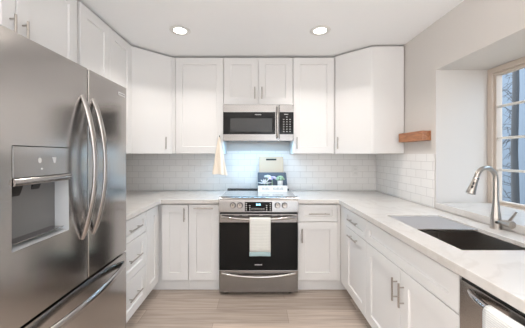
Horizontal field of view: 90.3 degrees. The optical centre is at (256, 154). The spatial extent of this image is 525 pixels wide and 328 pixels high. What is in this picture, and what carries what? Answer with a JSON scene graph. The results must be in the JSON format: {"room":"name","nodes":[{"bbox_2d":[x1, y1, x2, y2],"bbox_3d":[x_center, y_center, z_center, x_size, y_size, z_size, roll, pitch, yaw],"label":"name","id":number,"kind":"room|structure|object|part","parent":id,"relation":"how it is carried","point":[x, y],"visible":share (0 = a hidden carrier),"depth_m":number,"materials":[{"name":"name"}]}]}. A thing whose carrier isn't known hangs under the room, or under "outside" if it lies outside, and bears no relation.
{"room":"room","nodes":[
{"label":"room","id":0,"kind":"room"},
{"bbox_2d":[126,265,371,327],"bbox_3d":[-1.556,1.393,0.466,6.087,0.080,5.720,0,0,0],"label":"floor","id":1,"kind":"structure","parent":0,"point":[189,308],"depth_m":2.25,"materials":[{"name":"grey wood"}]},
{"bbox_2d":[0,24,125,327],"bbox_3d":[-1.195,0.449,1.308,0.770,1.809,0.948,0,0,0],"label":"refrigerator","id":2,"kind":"object","parent":1,"relation":"on","point":[63,122],"visible":1,"depth_m":1.18,"materials":[{"name":"grey metal"}]},
{"bbox_3d":[-0.977,0.136,1.128,0.063,0.034,0.040,0,0,0],"label":"water spout","id":3,"kind":"part","parent":2,"relation":"part of","materials":[{"name":"black plastic"}]},
{"bbox_3d":[-0.916,0.028,1.093,0.057,0.120,0.284,0,0,0],"label":"control panel","id":4,"kind":"part","parent":2,"relation":"part of","materials":[{"name":"silver metal"}]},
{"bbox_3d":[-0.921,0.098,1.103,0.062,1.102,0.538,0,0,0],"label":"door","id":5,"kind":"part","parent":2,"relation":"part of","materials":[{"name":"silver metal"}]},
{"bbox_3d":[-0.921,0.973,1.308,0.062,0.620,0.948,0,0,0],"label":"freezer drawer","id":6,"kind":"part","parent":2,"relation":"part of","materials":[{"name":"silver metal"}]},
{"bbox_3d":[-0.856,0.725,1.308,0.082,0.040,0.895,0,0,0],"label":"handle","id":7,"kind":"part","parent":2,"relation":"part of","materials":[{"name":"silver metal"}]},
{"bbox_3d":[-0.853,0.063,1.331,0.085,0.738,0.035,0,0,0],"label":"handle","id":8,"kind":"part","parent":2,"relation":"part of","materials":[{"name":"silver metal"}]},
{"bbox_3d":[-0.853,0.063,1.421,0.085,0.738,0.035,0,0,0],"label":"handle","id":9,"kind":"part","parent":2,"relation":"part of","materials":[{"name":"silver metal"}]},
{"bbox_3d":[-0.921,0.098,1.581,0.062,1.102,0.402,0,0,0],"label":"door","id":10,"kind":"part","parent":2,"relation":"part of","materials":[{"name":"silver metal"}]},
{"bbox_2d":[124,211,145,322],"bbox_3d":[-1.262,0.916,2.036,0.672,0.873,0.476,0,0,0],"label":"base cabinet","id":11,"kind":"object","parent":1,"relation":"on","point":[135,250],"visible":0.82,"depth_m":2.08,"materials":[{"name":"white paint"}]},
{"bbox_3d":[-0.972,0.807,2.036,0.020,0.282,0.468,0,0,0],"label":"drawer","id":12,"kind":"part","parent":11,"relation":"part of","materials":[{"name":"white paint"}]},
{"bbox_3d":[-0.972,0.576,2.036,0.020,0.168,0.468,0,0,0],"label":"drawer","id":13,"kind":"part","parent":11,"relation":"part of","materials":[{"name":"white paint"}]},
{"bbox_3d":[-0.944,0.805,2.036,0.035,0.012,0.200,0,0,0],"label":"handle","id":14,"kind":"part","parent":11,"relation":"part of","materials":[{"name":"silver metal"}]},
{"bbox_3d":[-0.972,1.097,2.036,0.020,0.287,0.468,0,0,0],"label":"drawer","id":15,"kind":"part","parent":11,"relation":"part of","materials":[{"name":"white paint"}]},
{"bbox_3d":[-0.944,1.095,2.036,0.035,0.012,0.200,0,0,0],"label":"handle","id":16,"kind":"part","parent":11,"relation":"part of","materials":[{"name":"silver metal"}]},
{"bbox_2d":[137,204,189,308],"bbox_3d":[-1.137,0.916,2.737,0.922,0.873,0.922,0,0,0],"label":"base cabinet","id":17,"kind":"object","parent":1,"relation":"on","point":[167,225],"visible":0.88,"depth_m":2.58,"materials":[{"name":"white paint"}]},
{"bbox_3d":[-0.972,0.867,2.414,0.020,0.749,0.273,0,0,0],"label":"door","id":18,"kind":"part","parent":17,"relation":"part of","materials":[{"name":"white paint"}]},
{"bbox_2d":[126,191,224,220],"bbox_3d":[-0.983,0.459,2.495,1.230,0.040,1.404,0,0,0],"label":"countertop","id":19,"kind":"structure","parent":17,"relation":"on","point":[137,202],"depth_m":2.62,"materials":[{"name":"white stone"}]},
{"bbox_3d":[-0.808,0.867,2.586,0.262,0.749,0.020,0,0,0],"label":"door","id":20,"kind":"part","parent":17,"relation":"part of","materials":[{"name":"white paint"}]},
{"bbox_2d":[189,204,219,289],"bbox_3d":[-0.522,0.916,2.869,0.304,0.873,0.657,0,0,0],"label":"base cabinet","id":21,"kind":"object","parent":1,"relation":"on","point":[203,218],"visible":0.88,"depth_m":2.58,"materials":[{"name":"white paint"}]},
{"bbox_2d":[219,188,297,292],"bbox_3d":[0.018,0.880,2.816,0.763,0.946,0.756,0,0,0],"label":"range","id":22,"kind":"object","parent":1,"relation":"on","point":[239,271],"visible":0.99,"depth_m":2.50,"materials":[{"name":"grey metal"}]},
{"bbox_3d":[0.018,0.839,2.527,0.757,0.536,0.042,0,0,0],"label":"oven door","id":23,"kind":"part","parent":22,"relation":"part of","materials":[{"name":"silver metal"}]},
{"bbox_3d":[0.018,0.602,2.477,0.719,0.037,0.076,0,0,0],"label":"handle","id":24,"kind":"part","parent":22,"relation":"part of","materials":[{"name":"silver metal"}]},
{"bbox_3d":[0.018,0.876,2.504,0.753,0.454,0.004,0,0,0],"label":"glass","id":25,"kind":"part","parent":22,"relation":"part of","materials":[{"name":"black glass"}]},
{"bbox_3d":[0.018,1.217,2.527,0.757,0.212,0.042,0,0,0],"label":"drawer","id":26,"kind":"part","parent":22,"relation":"part of","materials":[{"name":"silver metal"}]},
{"bbox_3d":[0.018,1.151,2.489,0.705,0.044,0.056,0,0,0],"label":"handle","id":27,"kind":"part","parent":22,"relation":"part of","materials":[{"name":"silver metal"}]},
{"bbox_3d":[0.017,0.497,2.504,0.262,0.089,0.005,0,0,0],"label":"display panel","id":28,"kind":"part","parent":22,"relation":"part of","materials":[{"name":"black glass"}]},
{"bbox_2d":[222,190,294,195],"bbox_3d":[0.018,0.429,2.847,0.759,0.016,0.562,0,0,0],"label":"cooktop","id":29,"kind":"object","parent":22,"relation":"in","point":[228,192],"depth_m":2.84,"materials":[{"name":"black glass"}]},
{"bbox_3d":[0.018,0.481,2.534,0.763,0.149,0.061,0,0,0],"label":"control panel","id":30,"kind":"part","parent":22,"relation":"part of","materials":[{"name":"silver metal"}]},
{"bbox_2d":[249,217,270,255],"bbox_3d":[0.031,0.767,2.450,0.200,0.357,0.047,0,0,0],"label":"towel","id":31,"kind":"object","parent":22,"relation":"hanging from","point":[260,227],"visible":1,"depth_m":2.43,"materials":[{"name":"white fabric"}]},
{"bbox_2d":[258,157,286,191],"bbox_3d":[0.180,0.222,3.050,0.336,0.398,0.192,0,0,0],"label":"display box","id":32,"kind":"object","parent":22,"relation":"on","point":[272,166],"visible":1,"depth_m":3.11,"materials":[{"name":"white"}]},
{"bbox_2d":[258,178,271,185],"bbox_3d":[0.094,0.339,2.990,0.159,0.149,0.099,0,0,0],"label":"flower","id":33,"kind":"object","parent":32,"relation":"in","point":[263,181],"visible":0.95,"depth_m":2.98,"materials":[{"name":"white plant"}]},
{"bbox_3d":[0.174,0.116,3.127,0.288,0.186,0.038,0,0,0],"label":"lid","id":34,"kind":"part","parent":32,"relation":"part of","materials":[{"name":"beige"}]},
{"bbox_2d":[268,176,275,185],"bbox_3d":[0.182,0.330,3.041,0.108,0.167,0.076,0,0,0],"label":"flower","id":35,"kind":"object","parent":32,"relation":"in","point":[270,177],"visible":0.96,"depth_m":3.02,"materials":[{"name":"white plant"}]},
{"bbox_2d":[276,176,284,185],"bbox_3d":[0.271,0.326,3.021,0.102,0.175,0.076,0,0,0],"label":"potted plant","id":36,"kind":"object","parent":32,"relation":"in","point":[279,179],"visible":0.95,"depth_m":3.00,"materials":[{"name":"green plant"}]},
{"bbox_2d":[297,204,345,289],"bbox_3d":[0.656,0.916,2.869,0.503,0.873,0.657,0,0,0],"label":"base cabinet","id":37,"kind":"object","parent":1,"relation":"on","point":[318,224],"visible":0.88,"depth_m":2.58,"materials":[{"name":"white paint"}]},
{"bbox_3d":[0.604,0.576,2.586,0.392,0.168,0.020,0,0,0],"label":"drawer","id":38,"kind":"part","parent":37,"relation":"part of","materials":[{"name":"white paint"}]},
{"bbox_3d":[0.604,0.953,2.586,0.392,0.576,0.020,0,0,0],"label":"door","id":39,"kind":"part","parent":37,"relation":"part of","materials":[{"name":"white paint"}]},
{"bbox_2d":[341,205,366,317],"bbox_3d":[1.123,0.916,2.294,0.668,0.873,0.648,0,0,0],"label":"base cabinet","id":40,"kind":"object","parent":1,"relation":"on","point":[353,226],"visible":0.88,"depth_m":2.22,"materials":[{"name":"white paint"}]},
{"bbox_3d":[0.835,0.572,2.201,0.020,0.160,0.456,0,0,0],"label":"drawer","id":41,"kind":"part","parent":40,"relation":"part of","materials":[{"name":"white paint"}]},
{"bbox_3d":[0.835,0.949,2.201,0.020,0.584,0.456,0,0,0],"label":"door","id":42,"kind":"part","parent":40,"relation":"part of","materials":[{"name":"white paint"}]},
{"bbox_2d":[366,220,461,327],"bbox_3d":[1.123,0.916,1.516,0.668,0.873,0.904,0,0,0],"label":"base cabinet","id":43,"kind":"object","parent":1,"relation":"on","point":[406,288],"visible":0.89,"depth_m":1.46,"materials":[{"name":"white paint"}]},
{"bbox_3d":[0.835,0.949,1.734,0.020,0.584,0.464,0,0,0],"label":"door","id":44,"kind":"part","parent":43,"relation":"part of","materials":[{"name":"white paint"}]},
{"bbox_3d":[0.807,0.788,1.533,0.035,0.135,0.011,0,0,0],"label":"handle","id":45,"kind":"part","parent":43,"relation":"part of","materials":[{"name":"silver metal"}]},
{"bbox_3d":[0.807,0.788,1.462,0.035,0.135,0.011,0,0,0],"label":"handle","id":46,"kind":"part","parent":43,"relation":"part of","materials":[{"name":"silver metal"}]},
{"bbox_2d":[291,191,524,313],"bbox_3d":[0.931,0.459,1.817,1.055,0.040,2.761,0,0,0],"label":"countertop","id":47,"kind":"structure","parent":43,"relation":"on","point":[501,273],"depth_m":1.36,"materials":[{"name":"white stone"}]},
{"bbox_2d":[422,231,524,249],"bbox_3d":[1.139,0.577,1.554,0.381,0.233,0.700,0,0,0],"label":"sink","id":48,"kind":"object","parent":47,"relation":"in","point":[463,240],"visible":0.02,"depth_m":1.60,"materials":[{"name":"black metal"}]},
{"bbox_2d":[390,216,477,230],"bbox_3d":[1.139,0.453,1.733,0.376,0.014,0.336,0,0,0],"label":"drainboard","id":49,"kind":"object","parent":48,"relation":"on","point":[422,223],"visible":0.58,"depth_m":1.70,"materials":[{"name":"grey metal"}]},
{"bbox_2d":[466,166,517,229],"bbox_3d":[1.344,0.252,1.507,0.218,0.374,0.152,0,0,0],"label":"faucet","id":50,"kind":"object","parent":47,"relation":"on","point":[496,222],"visible":1,"depth_m":1.53,"materials":[{"name":"silver metal"}]},
{"bbox_3d":[1.360,0.153,1.546,0.156,0.176,0.026,0,0,-7],"label":"spout","id":51,"kind":"part","parent":50,"relation":"part of","materials":[{"name":"silver metal"}]},
{"bbox_3d":[1.424,0.391,1.490,0.042,0.042,0.075,0,0,0],"label":"handle","id":52,"kind":"part","parent":50,"relation":"part of","materials":[{"name":"silver metal"}]},
{"bbox_3d":[1.428,0.343,1.453,0.014,0.066,0.046,0,0,-13],"label":"lever","id":53,"kind":"part","parent":50,"relation":"part of","materials":[{"name":"silver metal"}]},
{"bbox_3d":[0.835,0.949,1.282,0.020,0.584,0.431,0,0,0],"label":"door","id":54,"kind":"part","parent":43,"relation":"part of","materials":[{"name":"white paint"}]},
{"bbox_2d":[460,277,524,327],"bbox_3d":[1.105,0.919,0.755,0.684,0.868,0.603,0,0,0],"label":"dishwasher","id":55,"kind":"object","parent":1,"relation":"on","point":[473,298],"visible":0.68,"depth_m":0.97,"materials":[{"name":"grey metal"}]},
{"bbox_3d":[0.797,0.524,0.753,0.068,0.024,0.502,0,0,0],"label":"handle","id":56,"kind":"part","parent":55,"relation":"part of","materials":[{"name":"silver metal"}]},
{"bbox_2d":[482,305,524,327],"bbox_3d":[0.776,0.752,0.754,0.050,0.501,0.236,0,0,0],"label":"towel","id":57,"kind":"object","parent":55,"relation":"hanging from","point":[492,317],"visible":1,"depth_m":0.83,"materials":[{"name":"white fabric"}]},
{"bbox_2d":[126,142,375,264],"bbox_3d":[0.150,0.131,3.262,3.700,2.445,0.128,0,0,0],"label":"wall","id":58,"kind":"structure","parent":0,"point":[144,172],"depth_m":3.20,"materials":[{"name":"white tile"}]},
{"bbox_2d":[126,46,175,153],"bbox_3d":[-1.248,-0.543,2.883,0.699,1.061,0.628,0,0,0],"label":"upper cabinet","id":59,"kind":"object","parent":58,"relation":"attached to","point":[153,75],"visible":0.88,"depth_m":2.72,"materials":[{"name":"white paint"}]},
{"bbox_2d":[176,58,226,153],"bbox_3d":[-0.631,-0.543,3.019,0.532,1.061,0.357,0,0,0],"label":"upper cabinet","id":60,"kind":"object","parent":58,"relation":"attached to","point":[199,81],"visible":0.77,"depth_m":2.89,"materials":[{"name":"white paint"}]},
{"bbox_2d":[212,135,226,174],"bbox_3d":[-0.400,0.008,2.833,0.165,0.437,0.055,0,0,0],"label":"hand towel","id":61,"kind":"object","parent":60,"relation":"hanging from","point":[219,167],"visible":1,"depth_m":2.82,"materials":[{"name":"beige fabric"}]},
{"bbox_2d":[126,151,375,190],"bbox_3d":[-0.067,0.196,3.202,3.065,0.485,0.008,0,0,0],"label":"tile backsplash","id":62,"kind":"structure","parent":58,"relation":"attached to","point":[144,172],"depth_m":3.20,"materials":[{"name":"white tile"}]},
{"bbox_2d":[224,58,292,103],"bbox_3d":[0.018,-0.811,3.019,0.763,0.525,0.357,0,0,0],"label":"upper cabinet","id":63,"kind":"object","parent":58,"relation":"attached to","point":[246,80],"visible":0.92,"depth_m":2.88,"materials":[{"name":"white paint"}]},
{"bbox_3d":[-0.173,-0.811,2.886,0.376,0.520,0.020,0,0,0],"label":"door","id":64,"kind":"part","parent":63,"relation":"part of","materials":[{"name":"white paint"}]},
{"bbox_2d":[223,104,293,141],"bbox_3d":[0.018,-0.347,2.978,0.760,0.397,0.438,0,0,0],"label":"microwave","id":65,"kind":"object","parent":63,"relation":"attached to","point":[241,122],"visible":1,"depth_m":2.80,"materials":[{"name":"grey metal"}]},
{"bbox_3d":[-0.081,-0.340,2.804,0.560,0.238,0.003,0,0,0],"label":"glass","id":66,"kind":"part","parent":65,"relation":"part of","materials":[{"name":"black glass"}]},
{"bbox_3d":[0.221,-0.347,2.785,0.023,0.349,0.052,0,0,0],"label":"handle","id":67,"kind":"part","parent":65,"relation":"part of","materials":[{"name":"silver metal"}]},
{"bbox_3d":[0.209,-0.811,2.886,0.376,0.520,0.020,0,0,0],"label":"door","id":68,"kind":"part","parent":63,"relation":"part of","materials":[{"name":"white paint"}]},
{"bbox_2d":[289,58,333,153],"bbox_3d":[0.628,-0.543,3.019,0.454,1.061,0.357,0,0,0],"label":"upper cabinet","id":69,"kind":"object","parent":58,"relation":"attached to","point":[313,78],"visible":0.97,"depth_m":2.89,"materials":[{"name":"white paint"}]},
{"bbox_2d":[77,0,463,57],"bbox_3d":[-1.300,-1.142,0.466,6.600,0.100,5.720,0,0,0],"label":"ceiling","id":70,"kind":"structure","parent":0,"point":[218,28],"depth_m":2.19,"materials":[{"name":"white paint"}]},
{"bbox_2d":[169,25,190,35],"bbox_3d":[-0.671,-1.087,2.286,0.180,0.008,0.180,0,0,0],"label":"recessed light","id":71,"kind":"object","parent":70,"relation":"in","point":[176,29],"visible":1,"depth_m":2.28,"materials":[{"name":"white plastic"}]},
{"bbox_2d":[310,25,330,35],"bbox_3d":[0.556,-1.087,2.286,0.180,0.008,0.180,0,0,0],"label":"recessed light","id":72,"kind":"object","parent":70,"relation":"in","point":[322,29],"visible":1,"depth_m":2.28,"materials":[{"name":"white plastic"}]},
{"bbox_2d":[277,180,282,185],"bbox_3d":[0.272,0.355,3.021,0.068,0.116,0.068,0,0,0],"label":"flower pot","id":73,"kind":"object","parent":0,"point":[280,182],"depth_m":3.00,"materials":[{"name":"white ceramic"}]},
{"bbox_2d":[376,0,524,235],"bbox_3d":[1.710,0.131,0.406,0.501,2.445,5.600,0,0,0],"label":"wall","id":74,"kind":"structure","parent":0,"point":[446,65],"depth_m":2.13,"materials":[{"name":"grey paint"}]},
{"bbox_2d":[334,46,403,153],"bbox_3d":[1.158,-0.543,2.890,0.600,1.061,0.612,0,0,0],"label":"upper cabinet","id":75,"kind":"object","parent":74,"relation":"attached to","point":[368,82],"visible":0.98,"depth_m":2.61,"materials":[{"name":"white paint"}]},
{"bbox_2d":[376,154,434,207],"bbox_3d":[1.463,0.214,2.672,0.008,0.447,1.050,0,0,0],"label":"tile backsplash","id":76,"kind":"structure","parent":74,"relation":"attached to","point":[411,177],"depth_m":2.51,"materials":[{"name":"white tile"}]},
{"bbox_2d":[399,131,430,141],"bbox_3d":[1.427,-0.163,2.372,0.079,0.083,0.355,0,0,0],"label":"wall shelf","id":77,"kind":"object","parent":74,"relation":"attached to","point":[416,136],"visible":1,"depth_m":2.28,"materials":[{"name":"brown wood"}]},
{"bbox_2d":[436,203,524,234],"bbox_3d":[1.673,0.414,1.516,0.423,0.048,1.235,0,0,0],"label":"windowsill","id":78,"kind":"structure","parent":74,"relation":"attached to","point":[481,212],"depth_m":1.82,"materials":[{"name":"white stone"}]},
{"bbox_2d":[487,57,524,209],"bbox_3d":[1.921,-0.133,1.516,0.069,1.120,1.236,0,0,0],"label":"window","id":79,"kind":"structure","parent":74,"relation":"in","point":[505,82],"depth_m":2.01,"materials":[{"name":"beige"}]},
{"bbox_3d":[1.932,-0.134,1.516,0.004,1.002,1.120,0,0,0],"label":"pane","id":80,"kind":"part","parent":79,"relation":"part of","materials":[{"name":"clear glass"}]},
{"bbox_3d":[-1.650,0.131,1.831,0.100,2.445,2.750,0,0,0],"label":"wall","id":81,"kind":"structure","parent":0,"visible":0},
{"bbox_2d":[0,0,76,62],"bbox_3d":[-1.398,-0.790,1.302,0.401,0.567,1.033,0,0,0],"label":"upper cabinet","id":82,"kind":"object","parent":81,"relation":"attached to","point":[52,24],"visible":0.53,"depth_m":1.54,"materials":[{"name":"white paint"}]},
{"bbox_3d":[-1.243,-0.790,1.062,0.020,0.561,0.546,0,0,0],"label":"door","id":83,"kind":"part","parent":82,"relation":"part of","materials":[{"name":"white paint"}]},
{"bbox_3d":[-1.215,-0.637,1.303,0.035,0.130,0.011,0,0,0],"label":"handle","id":84,"kind":"part","parent":82,"relation":"part of","materials":[{"name":"silver metal"}]},
{"bbox_3d":[-1.215,-0.637,1.373,0.035,0.130,0.011,0,0,0],"label":"handle","id":85,"kind":"part","parent":82,"relation":"part of","materials":[{"name":"silver metal"}]},
{"bbox_2d":[77,1,130,152],"bbox_3d":[-1.398,-0.543,2.193,0.401,1.061,0.745,0,0,0],"label":"upper cabinet","id":86,"kind":"object","parent":81,"relation":"attached to","point":[100,49],"visible":0.16,"depth_m":2.12,"materials":[{"name":"white paint"}]},
{"bbox_3d":[-1.243,-0.543,2.009,0.020,1.056,0.369,0,0,0],"label":"door","id":87,"kind":"part","parent":86,"relation":"part of","materials":[{"name":"white paint"}]},
{"bbox_3d":[-1.243,-0.543,2.381,0.020,1.056,0.368,0,0,0],"label":"door","id":88,"kind":"part","parent":86,"relation":"part of","materials":[{"name":"white paint"}]}
]}

